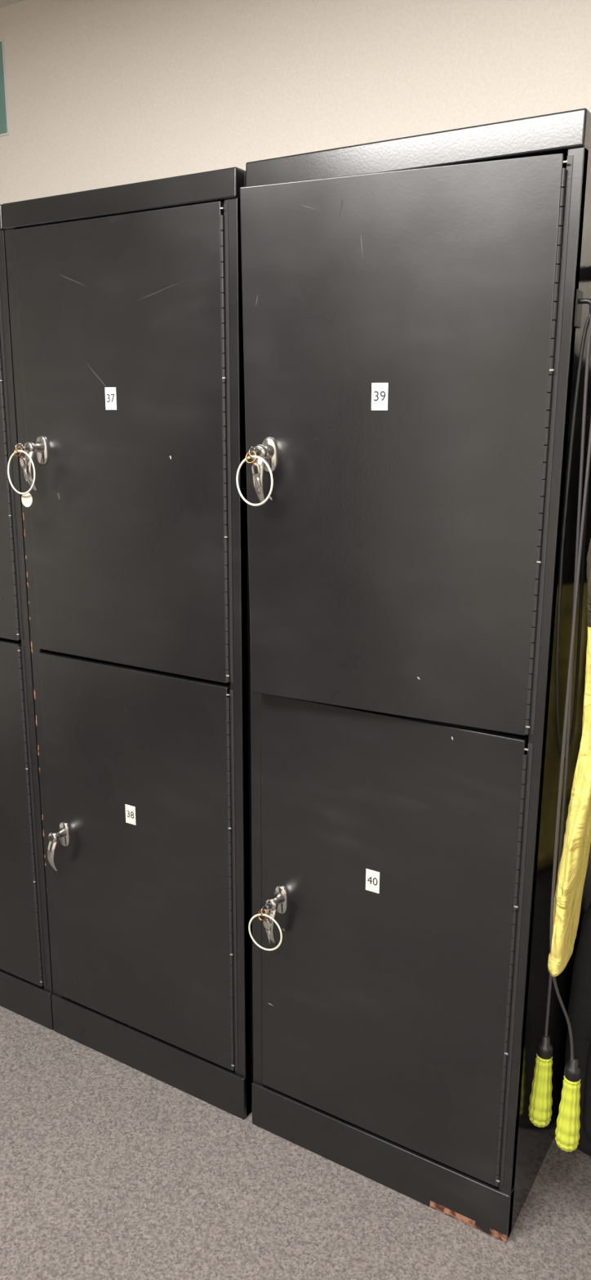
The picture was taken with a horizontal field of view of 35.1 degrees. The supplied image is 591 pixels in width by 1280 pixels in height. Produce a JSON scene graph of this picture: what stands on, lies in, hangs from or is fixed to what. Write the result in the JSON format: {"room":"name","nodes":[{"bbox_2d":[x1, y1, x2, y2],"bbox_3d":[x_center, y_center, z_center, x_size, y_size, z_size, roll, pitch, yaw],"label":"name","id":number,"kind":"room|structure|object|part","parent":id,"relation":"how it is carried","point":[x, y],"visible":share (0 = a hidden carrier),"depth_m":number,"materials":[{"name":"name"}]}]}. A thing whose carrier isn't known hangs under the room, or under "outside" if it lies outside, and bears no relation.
{"room":"locker room","nodes":[
{"label":"locker room","id":0,"kind":"room"},
{"bbox_2d":[0,0,24,8],"bbox_3d":[-0.815,-1.078,0.200,5.200,0.050,3.970,8,16,30],"label":"ceiling","id":1,"kind":"structure","parent":0,"point":[2,2],"depth_m":2.27,"materials":[{"name":"paint"}]},
{"bbox_2d":[0,0,590,204],"bbox_3d":[0.189,-0.267,2.095,5.200,2.405,0.100,8,16,30],"label":"wall","id":2,"kind":"structure","parent":0,"point":[100,94],"depth_m":1.99,"materials":[{"name":"beige paint"}]},
{"bbox_2d":[0,39,8,136],"bbox_3d":[-0.863,-1.405,2.420,0.319,0.215,0.006,8,16,30],"label":"wall sign","id":3,"kind":"object","parent":2,"relation":"attached to","point":[4,126],"visible":1,"depth_m":2.35,"materials":[{"name":"teal plastic"}]},
{"bbox_2d":[0,1005,590,1279],"bbox_3d":[-0.826,1.309,0.776,5.200,0.050,3.970,8,16,30],"label":"floor","id":4,"kind":"structure","parent":0,"point":[110,1170],"depth_m":1.75,"materials":[{"name":"grey carpet"}]},
{"bbox_2d":[0,204,53,1030],"bbox_3d":[-0.704,-0.030,2.328,0.553,1.827,0.508,8,16,30],"label":"locker","id":5,"kind":"object","parent":4,"relation":"on","point":[26,989],"visible":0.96,"depth_m":2.10,"materials":[{"name":"black metal"}]},
{"bbox_3d":[-0.805,-0.431,2.059,0.492,0.825,0.021,8,16,30],"label":"door panel","id":6,"kind":"part","parent":5,"relation":"part of","materials":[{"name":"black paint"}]},
{"bbox_3d":[-0.808,0.385,2.256,0.492,0.840,0.021,8,16,30],"label":"door panel","id":7,"kind":"part","parent":5,"relation":"part of","materials":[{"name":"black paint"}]},
{"bbox_2d":[1,166,253,1119],"bbox_3d":[-0.237,0.042,2.037,0.553,1.827,0.531,8,16,30],"label":"locker","id":8,"kind":"object","parent":4,"relation":"on","point":[126,300],"visible":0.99,"depth_m":1.83,"materials":[{"name":"black metal"}]},
{"bbox_3d":[-0.519,-0.351,1.859,0.029,0.110,0.049,8,16,30],"label":"lever","id":9,"kind":"part","parent":8,"relation":"part of","materials":[{"name":"silver metal"}]},
{"bbox_3d":[-0.523,0.460,2.055,0.029,0.110,0.049,8,16,30],"label":"lever","id":10,"kind":"part","parent":8,"relation":"part of","materials":[{"name":"silver metal"}]},
{"bbox_3d":[-0.331,-0.357,1.780,0.492,0.834,0.021,8,16,30],"label":"door panel","id":11,"kind":"part","parent":8,"relation":"part of","materials":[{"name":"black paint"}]},
{"bbox_3d":[-0.335,0.460,1.977,0.492,0.830,0.021,8,16,30],"label":"door panel","id":12,"kind":"part","parent":8,"relation":"part of","materials":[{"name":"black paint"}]},
{"bbox_3d":[0.018,0.069,1.931,0.004,1.826,0.452,8,16,30],"label":"panel","id":13,"kind":"part","parent":8,"relation":"part of","materials":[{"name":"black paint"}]},
{"bbox_2d":[235,108,590,1242],"bbox_3d":[0.238,0.116,1.732,0.548,1.831,0.572,8,16,30],"label":"locker","id":14,"kind":"object","parent":4,"relation":"on","point":[412,343],"visible":1,"depth_m":1.52,"materials":[{"name":"black metal"}]},
{"bbox_3d":[-0.054,-0.277,1.537,0.030,0.110,0.050,8,16,30],"label":"lever","id":15,"kind":"part","parent":14,"relation":"part of","materials":[{"name":"silver metal"}]},
{"bbox_3d":[-0.039,0.524,1.766,0.029,0.110,0.049,8,16,30],"label":"lever","id":16,"kind":"part","parent":14,"relation":"part of","materials":[{"name":"silver metal"}]},
{"bbox_3d":[0.150,0.530,1.689,0.495,0.834,0.021,8,16,30],"label":"door panel","id":17,"kind":"part","parent":14,"relation":"part of","materials":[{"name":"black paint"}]},
{"bbox_3d":[0.140,-0.282,1.467,0.496,0.831,0.049,7,15,27],"label":"door panel","id":18,"kind":"part","parent":14,"relation":"part of","materials":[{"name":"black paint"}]},
{"bbox_3d":[0.500,0.139,1.645,0.004,1.830,0.452,8,16,30],"label":"panel","id":19,"kind":"part","parent":14,"relation":"part of","materials":[{"name":"black metal"}]},
{"bbox_2d":[573,288,590,328],"bbox_3d":[0.419,-0.463,1.303,0.051,0.050,0.028,8,16,30],"label":"coat hook","id":20,"kind":"object","parent":14,"relation":"attached to","point":[580,300],"visible":1,"depth_m":1.31,"materials":[{"name":"grey metal"}]},
{"bbox_2d":[528,313,590,1151],"bbox_3d":[0.438,0.198,1.470,0.092,1.377,0.101,-3,14,-14],"label":"rope","id":21,"kind":"object","parent":20,"relation":"hanging from","point":[568,1123],"visible":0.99,"depth_m":1.47,"materials":[{"name":"grey plastic"}]},
{"bbox_3d":[0.426,0.132,1.438,0.072,1.236,0.069,-8,16,-32],"label":"cord","id":22,"kind":"part","parent":21,"relation":"part of","materials":[{"name":"grey plastic"}]},
{"bbox_3d":[0.399,-0.466,1.315,0.003,0.050,0.028,8,16,30],"label":"hook plate","id":23,"kind":"part","parent":20,"relation":"part of","materials":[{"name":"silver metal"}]},
{"bbox_2d":[561,902,590,1155],"bbox_3d":[0.711,0.747,1.790,0.351,0.581,0.229,8,16,30],"label":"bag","id":24,"kind":"object","parent":4,"relation":"on","point":[579,1012],"visible":0.74,"depth_m":1.79,"materials":[{"name":"black fabric"}]},
{"bbox_3d":[0.993,-0.550,1.334,0.930,0.060,0.212,8,16,30],"label":"rail","id":25,"kind":"object","parent":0,"visible":0},
{"bbox_2d":[547,539,590,977],"bbox_3d":[0.585,-0.048,1.522,0.173,1.109,0.507,8,16,30],"label":"band","id":26,"kind":"object","parent":25,"relation":"hanging from","point":[572,869],"visible":1,"depth_m":1.44,"materials":[{"name":"fabric"}]}
]}

